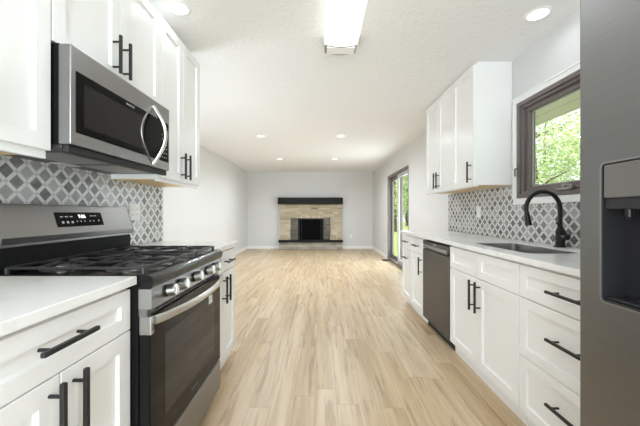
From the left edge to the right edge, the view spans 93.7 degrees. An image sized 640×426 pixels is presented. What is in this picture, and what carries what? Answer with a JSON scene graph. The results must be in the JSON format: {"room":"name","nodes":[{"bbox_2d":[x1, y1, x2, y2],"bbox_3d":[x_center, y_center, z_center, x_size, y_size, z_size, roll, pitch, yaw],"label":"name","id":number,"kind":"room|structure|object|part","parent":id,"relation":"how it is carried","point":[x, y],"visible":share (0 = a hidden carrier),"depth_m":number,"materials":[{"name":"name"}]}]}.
{"room":"kitchen","nodes":[
{"label":"kitchen","id":0,"kind":"room"},
{"bbox_2d":[163,145,247,250],"bbox_3d":[-2.370,-0.085,5.895,0.140,2.430,7.150,0,0,0],"label":"wall","id":1,"kind":"structure","parent":0,"point":[217,210],"depth_m":6.33,"materials":[{"name":"white paint"}]},
{"bbox_2d":[235,246,247,254],"bbox_3d":[-2.293,1.083,5.958,0.014,0.095,6.996,0,0,0],"label":"baseboard","id":2,"kind":"structure","parent":1,"relation":"attached to","point":[246,247],"depth_m":8.68,"materials":[{"name":"white paint"}]},
{"bbox_2d":[248,172,372,245],"bbox_3d":[-0.328,-0.085,9.540,4.225,2.430,0.140,0,0,0],"label":"wall","id":3,"kind":"structure","parent":0,"point":[264,188],"depth_m":9.47,"materials":[{"name":"white paint"}]},
{"bbox_2d":[248,246,371,248],"bbox_3d":[-0.328,1.083,9.463,3.945,0.095,0.014,0,0,0],"label":"baseboard","id":4,"kind":"structure","parent":3,"relation":"attached to","point":[249,247],"depth_m":9.46,"materials":[{"name":"white paint"}]},
{"bbox_2d":[198,249,525,425],"bbox_3d":[-0.328,1.190,3.510,4.225,0.120,12.200,0,0,0],"label":"floor","id":5,"kind":"structure","parent":0,"point":[324,337],"depth_m":2.35,"materials":[{"name":"brown wood"}]},
{"bbox_2d":[0,289,129,425],"bbox_3d":[-0.961,0.694,0.778,0.657,0.873,0.575,0,0,0],"label":"base cabinet","id":6,"kind":"object","parent":5,"relation":"on","point":[71,367],"visible":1,"depth_m":0.81,"materials":[{"name":"white paint"}]},
{"bbox_3d":[-0.685,0.726,0.634,0.020,0.620,0.284,0,0,0],"label":"door","id":7,"kind":"part","parent":6,"relation":"part of","materials":[{"name":"white paint"}]},
{"bbox_3d":[-0.654,0.523,0.747,0.042,0.200,0.012,0,0,0],"label":"handle","id":8,"kind":"part","parent":6,"relation":"part of","materials":[{"name":"black metal"}]},
{"bbox_2d":[0,276,136,336],"bbox_3d":[-0.973,0.240,0.781,0.636,0.030,0.582,0,0,0],"label":"countertop","id":9,"kind":"structure","parent":6,"relation":"on","point":[25,301],"depth_m":0.85,"materials":[{"name":"white stone"}]},
{"bbox_3d":[-0.654,0.329,0.776,0.042,0.012,0.174,0,0,0],"label":"handle","id":10,"kind":"part","parent":6,"relation":"part of","materials":[{"name":"black metal"}]},
{"bbox_3d":[-0.654,0.523,0.820,0.042,0.200,0.012,0,0,0],"label":"handle","id":11,"kind":"part","parent":6,"relation":"part of","materials":[{"name":"black metal"}]},
{"bbox_3d":[-0.685,0.726,0.923,0.020,0.620,0.284,0,0,0],"label":"door","id":12,"kind":"part","parent":6,"relation":"part of","materials":[{"name":"white paint"}]},
{"bbox_2d":[0,203,222,425],"bbox_3d":[-0.916,0.546,1.456,0.744,1.168,0.760,0,0,0],"label":"gas range","id":13,"kind":"object","parent":5,"relation":"on","point":[174,329],"visible":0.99,"depth_m":1.28,"materials":[{"name":"silver"}]},
{"bbox_3d":[-1.216,0.098,1.078,0.145,0.271,0.004,0,0,0],"label":"trim","id":14,"kind":"part","parent":13,"relation":"part of","materials":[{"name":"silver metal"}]},
{"bbox_3d":[-1.040,0.215,1.210,0.144,0.014,0.144,0,0,0],"label":"burner","id":15,"kind":"part","parent":13,"relation":"part of","materials":[{"name":"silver metal"}]},
{"bbox_3d":[-1.167,0.176,1.456,0.009,0.092,0.758,0,0,0],"label":"splash panel","id":16,"kind":"part","parent":13,"relation":"part of","materials":[{"name":"black metal"}]},
{"bbox_2d":[0,249,221,288],"bbox_3d":[-0.892,0.248,1.456,0.585,0.052,0.760,0,0,0],"label":"cooktop","id":17,"kind":"object","parent":13,"relation":"in","point":[162,275],"depth_m":1.19,"materials":[{"name":"black metal"}]},
{"bbox_3d":[-0.770,0.215,1.210,0.160,0.014,0.160,0,0,0],"label":"burner","id":18,"kind":"part","parent":13,"relation":"part of","materials":[{"name":"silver metal"}]},
{"bbox_3d":[-0.630,0.407,1.087,0.044,0.066,0.022,0,0,0],"label":"door corner","id":19,"kind":"part","parent":13,"relation":"part of","materials":[{"name":"silver metal"}]},
{"bbox_3d":[-0.635,0.631,1.456,0.034,0.511,0.754,0,0,0],"label":"oven door","id":20,"kind":"part","parent":13,"relation":"part of","materials":[{"name":"black glass"}]},
{"bbox_3d":[-0.629,0.310,1.456,0.050,0.072,0.756,0,0,0],"label":"control panel","id":21,"kind":"part","parent":13,"relation":"part of","materials":[{"name":"silver metal"}]},
{"bbox_3d":[-0.616,0.631,1.456,0.006,0.506,0.748,0,0,0],"label":"door glass","id":22,"kind":"part","parent":13,"relation":"part of","materials":[{"name":"black glass"}]},
{"bbox_3d":[-0.576,0.390,1.456,0.064,0.037,0.742,0,0,0],"label":"handle","id":23,"kind":"part","parent":13,"relation":"part of","materials":[{"name":"silver metal"}]},
{"bbox_3d":[-0.632,0.981,1.456,0.040,0.167,0.754,0,0,0],"label":"drawer","id":24,"kind":"part","parent":13,"relation":"part of","materials":[{"name":"silver metal"}]},
{"bbox_2d":[218,247,235,369],"bbox_3d":[-0.961,0.694,2.121,0.657,0.873,0.556,0,0,0],"label":"base cabinet","id":25,"kind":"object","parent":5,"relation":"on","point":[227,287],"visible":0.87,"depth_m":2.15,"materials":[{"name":"white paint"}]},
{"bbox_2d":[134,241,238,250],"bbox_3d":[-0.973,0.240,2.131,0.636,0.030,0.578,0,0,0],"label":"countertop","id":26,"kind":"structure","parent":25,"relation":"on","point":[220,245],"depth_m":2.21,"materials":[{"name":"white stone"}]},
{"bbox_3d":[-0.685,0.726,1.968,0.020,0.620,0.249,0,0,0],"label":"door","id":27,"kind":"part","parent":25,"relation":"part of","materials":[{"name":"white paint"}]},
{"bbox_3d":[-0.654,0.527,2.057,0.042,0.185,0.012,0,0,0],"label":"handle","id":28,"kind":"part","parent":25,"relation":"part of","materials":[{"name":"black metal"}]},
{"bbox_3d":[-0.685,0.341,2.106,0.020,0.142,0.524,0,0,0],"label":"drawer","id":29,"kind":"part","parent":25,"relation":"part of","materials":[{"name":"white paint"}]},
{"bbox_3d":[-0.654,0.527,2.133,0.042,0.185,0.012,0,0,0],"label":"handle","id":30,"kind":"part","parent":25,"relation":"part of","materials":[{"name":"black metal"}]},
{"bbox_3d":[-0.685,0.726,2.232,0.020,0.620,0.271,0,0,0],"label":"door","id":31,"kind":"part","parent":25,"relation":"part of","materials":[{"name":"white paint"}]},
{"bbox_2d":[278,198,342,248],"bbox_3d":[-0.310,0.325,9.329,2.004,1.600,0.279,0,0,0],"label":"fireplace","id":32,"kind":"object","parent":5,"relation":"on","point":[311,216],"visible":1,"depth_m":9.30,"materials":[{"name":"beige stone"}]},
{"bbox_3d":[-0.299,0.498,9.334,0.802,0.673,0.012,0,0,0],"label":"firebox frame","id":33,"kind":"part","parent":32,"relation":"part of","materials":[{"name":"black metal"}]},
{"bbox_2d":[401,234,414,309],"bbox_3d":[1.321,0.694,3.652,0.627,0.873,0.374,0,0,0],"label":"base cabinet","id":34,"kind":"object","parent":5,"relation":"on","point":[407,239],"visible":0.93,"depth_m":3.65,"materials":[{"name":"white paint"}]},
{"bbox_3d":[1.060,0.353,3.652,0.020,0.166,0.372,0,0,0],"label":"drawer","id":35,"kind":"part","parent":34,"relation":"part of","materials":[{"name":"white paint"}]},
{"bbox_3d":[1.060,0.738,3.652,0.020,0.596,0.372,0,0,0],"label":"door","id":36,"kind":"part","parent":34,"relation":"part of","materials":[{"name":"white paint"}]},
{"bbox_2d":[411,236,427,322],"bbox_3d":[1.321,0.694,3.268,0.627,0.873,0.386,0,0,0],"label":"base cabinet","id":37,"kind":"object","parent":5,"relation":"on","point":[417,244],"visible":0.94,"depth_m":3.25,"materials":[{"name":"white paint"}]},
{"bbox_3d":[1.060,0.738,3.268,0.020,0.596,0.384,0,0,0],"label":"door","id":38,"kind":"part","parent":37,"relation":"part of","materials":[{"name":"white paint"}]},
{"bbox_3d":[1.060,0.353,3.268,0.020,0.166,0.384,0,0,0],"label":"drawer","id":39,"kind":"part","parent":37,"relation":"part of","materials":[{"name":"white paint"}]},
{"bbox_2d":[423,240,454,350],"bbox_3d":[1.313,0.696,2.755,0.546,0.868,0.622,0,0,0],"label":"dishwasher","id":40,"kind":"object","parent":5,"relation":"on","point":[436,255],"visible":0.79,"depth_m":2.68,"materials":[{"name":"black"}]},
{"bbox_3d":[1.050,0.333,2.755,0.020,0.035,0.562,0,0,0],"label":"handle","id":41,"kind":"part","parent":40,"relation":"part of","materials":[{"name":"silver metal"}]},
{"bbox_3d":[1.120,1.080,2.755,0.040,0.100,0.614,0,0,0],"label":"kick plate","id":42,"kind":"part","parent":40,"relation":"part of","materials":[{"name":"black metal"}]},
{"bbox_2d":[450,246,527,425],"bbox_3d":[1.321,0.694,2.013,0.627,0.873,0.845,0,0,0],"label":"base cabinet","id":43,"kind":"object","parent":5,"relation":"on","point":[484,288],"visible":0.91,"depth_m":1.90,"materials":[{"name":"white paint"}]},
{"bbox_3d":[1.060,0.738,2.224,0.020,0.596,0.419,0,0,0],"label":"door","id":44,"kind":"part","parent":43,"relation":"part of","materials":[{"name":"white paint"}]},
{"bbox_3d":[1.029,0.558,2.050,0.042,0.205,0.012,0,0,0],"label":"handle","id":45,"kind":"part","parent":43,"relation":"part of","materials":[{"name":"black metal"}]},
{"bbox_3d":[1.029,0.558,1.974,0.042,0.205,0.012,0,0,0],"label":"handle","id":46,"kind":"part","parent":43,"relation":"part of","materials":[{"name":"black metal"}]},
{"bbox_3d":[1.060,0.738,1.801,0.020,0.596,0.419,0,0,0],"label":"door","id":47,"kind":"part","parent":43,"relation":"part of","materials":[{"name":"white paint"}]},
{"bbox_2d":[520,263,579,425],"bbox_3d":[1.321,0.694,1.258,0.627,0.873,0.655,0,0,0],"label":"base cabinet","id":48,"kind":"object","parent":5,"relation":"on","point":[549,299],"visible":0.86,"depth_m":1.39,"materials":[{"name":"white paint"}]},
{"bbox_2d":[400,231,579,276],"bbox_3d":[1.331,0.240,2.395,0.612,0.030,2.930,0,0,0],"label":"countertop","id":49,"kind":"structure","parent":48,"relation":"on","point":[569,264],"depth_m":1.88,"materials":[{"name":"white stone"}]},
{"bbox_2d":[476,243,578,253],"bbox_3d":[1.312,0.340,1.968,0.323,0.221,0.603,0,0,0],"label":"sink","id":50,"kind":"object","parent":49,"relation":"in","point":[509,246],"visible":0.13,"depth_m":2.14,"materials":[{"name":"metal"}]},
{"bbox_2d":[524,190,570,247],"bbox_3d":[1.483,0.035,1.971,0.271,0.380,0.096,0,0,0],"label":"faucet","id":51,"kind":"object","parent":49,"relation":"on","point":[561,235],"visible":1,"depth_m":1.97,"materials":[{"name":"black metal"}]},
{"bbox_3d":[1.473,-0.030,1.985,0.251,0.250,0.026,0,0,0],"label":"spout","id":52,"kind":"part","parent":51,"relation":"part of","materials":[{"name":"black metal"}]},
{"bbox_3d":[1.567,0.115,1.946,0.074,0.118,0.047,0,0,0],"label":"lever","id":53,"kind":"part","parent":51,"relation":"part of","materials":[{"name":"black metal"}]},
{"bbox_3d":[1.060,0.890,1.260,0.020,0.291,0.646,0,0,0],"label":"drawer","id":54,"kind":"part","parent":48,"relation":"part of","materials":[{"name":"white paint"}]},
{"bbox_3d":[1.060,0.591,1.260,0.020,0.301,0.646,0,0,0],"label":"drawer","id":55,"kind":"part","parent":48,"relation":"part of","materials":[{"name":"white paint"}]},
{"bbox_3d":[1.060,0.353,1.260,0.020,0.166,0.646,0,0,0],"label":"drawer","id":56,"kind":"part","parent":48,"relation":"part of","materials":[{"name":"white paint"}]},
{"bbox_3d":[1.029,0.862,1.262,0.042,0.012,0.185,0,0,0],"label":"handle","id":57,"kind":"part","parent":48,"relation":"part of","materials":[{"name":"black metal"}]},
{"bbox_3d":[1.029,0.570,1.262,0.042,0.012,0.185,0,0,0],"label":"handle","id":58,"kind":"part","parent":48,"relation":"part of","materials":[{"name":"black metal"}]},
{"bbox_3d":[1.029,0.355,1.262,0.042,0.012,0.185,0,0,0],"label":"handle","id":59,"kind":"part","parent":48,"relation":"part of","materials":[{"name":"black metal"}]},
{"bbox_2d":[580,0,639,425],"bbox_3d":[1.169,0.235,0.440,0.912,1.790,0.920,0,0,0],"label":"refrigerator","id":60,"kind":"object","parent":5,"relation":"on","point":[609,29],"visible":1,"depth_m":0.82,"materials":[{"name":"grey metal"}]},
{"bbox_3d":[0.803,-0.085,0.701,0.060,0.090,0.239,0,0,0],"label":"control panel","id":61,"kind":"part","parent":60,"relation":"part of","materials":[{"name":"grey metal"}]},
{"bbox_2d":[149,0,579,171],"bbox_3d":[-0.328,-1.360,3.510,4.225,0.120,12.200,0,0,0],"label":"ceiling","id":62,"kind":"structure","parent":0,"point":[265,68],"depth_m":2.70,"materials":[{"name":"white paint"}]},
{"bbox_2d":[163,0,190,15],"bbox_3d":[-0.905,-1.297,1.900,0.162,0.006,0.162,0,0,0],"label":"recessed light","id":63,"kind":"object","parent":62,"relation":"in","point":[176,7],"visible":1,"depth_m":1.89,"materials":[{"name":"white"}]},
{"bbox_2d":[324,0,366,54],"bbox_3d":[0.151,-1.260,1.615,0.250,0.079,1.410,0,0,0],"label":"fluorescent fixture","id":64,"kind":"object","parent":62,"relation":"attached to","point":[343,19],"visible":1,"depth_m":1.97,"materials":[{"name":"white plastic"}]},
{"bbox_3d":[0.151,-1.226,2.262,0.206,0.012,0.092,0,0,0],"label":"panel","id":65,"kind":"part","parent":64,"relation":"part of","materials":[{"name":"white plastic"}]},
{"bbox_2d":[523,6,552,21],"bbox_3d":[1.420,-1.297,1.960,0.162,0.006,0.162,0,0,0],"label":"recessed light","id":66,"kind":"object","parent":62,"relation":"in","point":[536,14],"visible":1,"depth_m":1.95,"materials":[{"name":"white"}]},
{"bbox_2d":[373,8,579,254],"bbox_3d":[1.715,-0.085,3.510,0.140,2.430,11.920,0,0,0],"label":"wall","id":67,"kind":"structure","parent":0,"point":[559,49],"depth_m":4.22,"materials":[{"name":"white paint"}]},
{"bbox_2d":[372,246,386,258],"bbox_3d":[1.638,1.083,8.413,0.014,0.095,2.086,0,0,0],"label":"baseboard","id":68,"kind":"structure","parent":67,"relation":"attached to","point":[373,247],"depth_m":8.16,"materials":[{"name":"white paint"}]},
{"bbox_2d":[387,165,408,269],"bbox_3d":[1.683,0.115,6.440,0.165,2.030,1.760,0,0,0],"label":"door","id":69,"kind":"structure","parent":67,"relation":"in","point":[398,175],"depth_m":6.70,"materials":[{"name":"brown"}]},
{"bbox_3d":[1.740,0.115,6.827,0.040,1.918,0.875,0,0,0],"label":"fixed panel","id":70,"kind":"part","parent":69,"relation":"part of","materials":[{"name":"grey"}]},
{"bbox_3d":[1.687,0.115,6.058,0.040,1.918,0.885,0,0,0],"label":"sliding panel","id":71,"kind":"part","parent":69,"relation":"part of","materials":[{"name":"grey"}]},
{"bbox_2d":[426,85,482,194],"bbox_3d":[1.456,-0.753,3.356,0.373,1.050,0.746,0,0,0],"label":"upper cabinet","id":72,"kind":"object","parent":67,"relation":"attached to","point":[439,116],"visible":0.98,"depth_m":3.29,"materials":[{"name":"white paint"}]},
{"bbox_3d":[1.322,-0.754,3.543,0.020,1.044,0.370,0,0,0],"label":"door","id":73,"kind":"part","parent":72,"relation":"part of","materials":[{"name":"white paint"}]},
{"bbox_3d":[1.291,-0.358,3.318,0.042,0.182,0.012,0,0,0],"label":"handle","id":74,"kind":"part","parent":72,"relation":"part of","materials":[{"name":"black metal"}]},
{"bbox_3d":[1.322,-0.754,3.169,0.020,1.044,0.370,0,0,0],"label":"door","id":75,"kind":"part","parent":72,"relation":"part of","materials":[{"name":"white paint"}]},
{"bbox_2d":[477,206,480,217],"bbox_3d":[1.633,-0.010,3.100,0.008,0.116,0.072,0,0,0],"label":"wall outlet","id":76,"kind":"object","parent":67,"relation":"attached to","point":[478,207],"visible":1,"depth_m":3.08,"materials":[{"name":"white plastic"}]},
{"bbox_2d":[453,64,511,189],"bbox_3d":[1.456,-0.753,2.776,0.373,1.050,0.405,0,0,0],"label":"upper cabinet","id":77,"kind":"object","parent":67,"relation":"attached to","point":[482,96],"visible":0.99,"depth_m":2.57,"materials":[{"name":"white paint"}]},
{"bbox_3d":[1.322,-0.754,2.776,0.020,1.044,0.403,0,0,0],"label":"door","id":78,"kind":"part","parent":77,"relation":"part of","materials":[{"name":"white paint"}]},
{"bbox_3d":[1.291,-0.355,2.613,0.042,0.182,0.012,0,0,0],"label":"handle","id":79,"kind":"part","parent":77,"relation":"part of","materials":[{"name":"black metal"}]},
{"bbox_2d":[396,90,579,180],"bbox_3d":[2.217,-1.255,2.710,0.865,0.370,14.720,0,0,0],"label":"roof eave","id":80,"kind":"structure","parent":67,"relation":"attached to","point":[571,102],"depth_m":3.07},
{"bbox_2d":[475,62,511,63],"bbox_3d":[1.492,-1.290,3.153,0.305,0.021,1.154,0,0,0],"label":"trim","id":81,"kind":"structure","parent":67,"relation":"attached to","point":[476,62],"depth_m":2.58,"materials":[{"name":"white paint"}]},
{"bbox_2d":[448,186,579,248],"bbox_3d":[1.641,-0.003,2.385,0.008,0.455,2.910,0,0,0],"label":"backsplash","id":82,"kind":"structure","parent":67,"relation":"attached to","point":[499,218],"depth_m":2.64,"materials":[{"name":"tile"}]},
{"bbox_2d":[512,61,579,204],"bbox_3d":[1.669,-0.512,2.010,0.152,0.885,1.060,0,0,0],"label":"window","id":83,"kind":"structure","parent":67,"relation":"in","point":[565,83],"depth_m":2.39,"materials":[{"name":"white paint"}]},
{"bbox_3d":[1.609,-0.345,2.469,0.031,0.110,0.018,0,0,0],"label":"lock lever","id":84,"kind":"part","parent":83,"relation":"part of","materials":[{"name":"grey metal"}]},
{"bbox_3d":[1.694,-0.512,2.010,0.053,0.671,0.846,0,0,0],"label":"sash","id":85,"kind":"part","parent":83,"relation":"part of","materials":[{"name":"grey"}]},
{"bbox_3d":[1.617,-0.175,1.979,0.048,0.039,0.162,0,0,0],"label":"crank handle","id":86,"kind":"part","parent":83,"relation":"part of","materials":[{"name":"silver metal"}]},
{"bbox_3d":[-1.800,-0.085,0.005,1.000,2.430,4.910,0,0,0],"label":"wall","id":87,"kind":"structure","parent":0,"visible":0},
{"bbox_2d":[0,0,50,158],"bbox_3d":[-1.114,-0.707,0.791,0.352,1.017,0.601,0,0,0],"label":"upper cabinet","id":88,"kind":"object","parent":87,"relation":"attached to","point":[25,25],"visible":1,"depth_m":1.01,"materials":[{"name":"white paint"}]},
{"bbox_3d":[-1.011,-0.205,0.791,0.020,0.014,0.601,0,0,0],"label":"light rail","id":89,"kind":"part","parent":88,"relation":"part of","materials":[{"name":"white paint"}]},
{"bbox_2d":[0,155,162,245],"bbox_3d":[-1.296,-0.072,1.278,0.008,0.595,2.355,0,0,0],"label":"backsplash","id":90,"kind":"structure","parent":87,"relation":"attached to","point":[22,181],"depth_m":1.60,"materials":[{"name":"tile"}]},
{"bbox_2d":[51,0,160,104],"bbox_3d":[-1.114,-0.922,1.469,0.352,0.585,0.744,0,0,0],"label":"upper cabinet","id":91,"kind":"object","parent":87,"relation":"attached to","point":[123,36],"visible":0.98,"depth_m":1.43,"materials":[{"name":"white paint"}]},
{"bbox_3d":[-0.990,-0.922,1.282,0.020,0.581,0.369,0,0,0],"label":"door","id":92,"kind":"part","parent":91,"relation":"part of","materials":[{"name":"white paint"}]},
{"bbox_2d":[6,43,168,175],"bbox_3d":[-1.066,-0.426,1.462,0.447,0.400,0.720,0,0,0],"label":"microwave","id":93,"kind":"object","parent":91,"relation":"attached to","point":[101,123],"visible":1,"depth_m":1.28,"materials":[{"name":"silver metal"}]},
{"bbox_3d":[-0.942,-0.439,1.102,0.039,0.366,0.001,0,0,0],"label":"edge trim","id":94,"kind":"part","parent":93,"relation":"part of","materials":[{"name":"silver metal"}]},
{"bbox_3d":[-0.940,-0.439,1.462,0.044,0.370,0.719,0,0,0],"label":"door","id":95,"kind":"part","parent":93,"relation":"part of","materials":[{"name":"silver metal"}]},
{"bbox_3d":[-0.918,-0.418,1.468,0.002,0.232,0.685,0,0,0],"label":"door glass","id":96,"kind":"part","parent":93,"relation":"part of","materials":[{"name":"black glass"}]},
{"bbox_3d":[-0.916,-0.425,1.585,0.008,0.320,0.112,0,0,0],"label":"door edge trim","id":97,"kind":"part","parent":93,"relation":"part of","materials":[{"name":"silver metal"}]},
{"bbox_3d":[-0.883,-0.425,1.644,0.083,0.326,0.023,0,0,-11],"label":"handle","id":98,"kind":"part","parent":93,"relation":"part of","materials":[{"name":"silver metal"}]},
{"bbox_3d":[-0.959,-0.750,1.418,0.042,0.180,0.012,0,0,0],"label":"handle","id":99,"kind":"part","parent":91,"relation":"part of","materials":[{"name":"black metal"}]},
{"bbox_3d":[-0.959,-0.750,1.491,0.042,0.180,0.012,0,0,0],"label":"handle","id":100,"kind":"part","parent":91,"relation":"part of","materials":[{"name":"black metal"}]},
{"bbox_3d":[-0.990,-0.922,1.655,0.020,0.581,0.369,0,0,0],"label":"door","id":101,"kind":"part","parent":91,"relation":"part of","materials":[{"name":"white paint"}]},
{"bbox_2d":[129,203,139,219],"bbox_3d":[-1.288,-0.007,2.080,0.008,0.116,0.118,0,0,0],"label":"wall outlet","id":102,"kind":"object","parent":87,"relation":"attached to","point":[134,209],"visible":0.96,"depth_m":2.07,"materials":[{"name":"white plastic"}]},
{"bbox_2d":[131,207,134,216],"bbox_3d":[-1.285,-0.007,2.055,0.002,0.068,0.034,0,0,0],"label":"receptacle","id":103,"kind":"object","parent":102,"relation":"attached to","point":[132,208],"depth_m":2.05,"materials":[{"name":"grey plastic"}]},
{"bbox_2d":[136,207,138,216],"bbox_3d":[-1.285,-0.007,2.105,0.002,0.068,0.034,0,0,0],"label":"receptacle","id":104,"kind":"object","parent":102,"relation":"attached to","point":[137,208],"depth_m":2.10,"materials":[{"name":"grey plastic"}]},
{"bbox_2d":[111,16,199,188],"bbox_3d":[-1.114,-0.707,2.143,0.352,1.017,0.593,0,0,0],"label":"upper cabinet","id":105,"kind":"object","parent":87,"relation":"attached to","point":[180,70],"visible":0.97,"depth_m":2.08,"materials":[{"name":"white paint"}]},
{"bbox_3d":[-0.990,-0.717,1.994,0.020,0.993,0.293,0,0,0],"label":"door","id":106,"kind":"part","parent":105,"relation":"part of","materials":[{"name":"white paint"}]},
{"bbox_3d":[-1.011,-0.205,2.143,0.020,0.014,0.593,0,0,0],"label":"light rail","id":107,"kind":"part","parent":105,"relation":"part of","materials":[{"name":"white paint"}]},
{"bbox_3d":[-0.959,-0.327,2.105,0.042,0.180,0.012,0,0,0],"label":"handle","id":108,"kind":"part","parent":105,"relation":"part of","materials":[{"name":"black metal"}]},
{"bbox_3d":[-0.959,-0.327,2.180,0.042,0.180,0.012,0,0,0],"label":"handle","id":109,"kind":"part","parent":105,"relation":"part of","materials":[{"name":"black metal"}]},
{"bbox_3d":[-0.990,-0.717,2.291,0.020,0.993,0.293,0,0,0],"label":"door","id":110,"kind":"part","parent":105,"relation":"part of","materials":[{"name":"white paint"}]},
{"label":"outside","id":111,"kind":"structure","parent":0,"visible":0},
{"bbox_2d":[394,222,407,255],"bbox_3d":[15.000,1.490,17.500,60.000,0.120,65.000,0,0,0],"label":"ground","id":112,"kind":"structure","parent":111,"point":[405,228],"depth_m":16.82,"materials":[{"name":"green plant"}]},
{"bbox_2d":[394,179,407,231],"bbox_3d":[5.655,-1.900,23.010,5.217,6.667,5.315,0,0,0],"label":"tree","id":113,"kind":"object","parent":112,"relation":"on","point":[405,206],"visible":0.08,"depth_m":22.63,"materials":[{"name":"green plant"}]},
{"bbox_2d":[394,178,407,214],"bbox_3d":[5.304,-1.818,16.392,3.793,6.503,3.786,0,0,0],"label":"tree","id":114,"kind":"object","parent":112,"relation":"on","point":[405,190],"visible":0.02,"depth_m":16.74,"materials":[{"name":"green plant"}]},
{"bbox_2d":[395,179,407,225],"bbox_3d":[9.461,-3.426,32.995,8.003,9.717,8.069,0,0,0],"label":"tree","id":115,"kind":"object","parent":112,"relation":"on","point":[406,223],"visible":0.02,"depth_m":32.86,"materials":[{"name":"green plant"}]},
{"bbox_2d":[536,109,579,184],"bbox_3d":[6.596,-1.535,9.331,4.888,5.937,4.880,0,0,0],"label":"tree","id":116,"kind":"object","parent":112,"relation":"on","point":[552,131],"visible":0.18,"depth_m":8.47,"materials":[{"name":"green plant"}]},
{"bbox_2d":[536,120,579,182],"bbox_3d":[13.440,-2.549,17.995,6.719,7.965,6.814,0,0,0],"label":"tree","id":117,"kind":"object","parent":112,"relation":"on","point":[545,152],"visible":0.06,"depth_m":16.30,"materials":[{"name":"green plant"}]}
]}

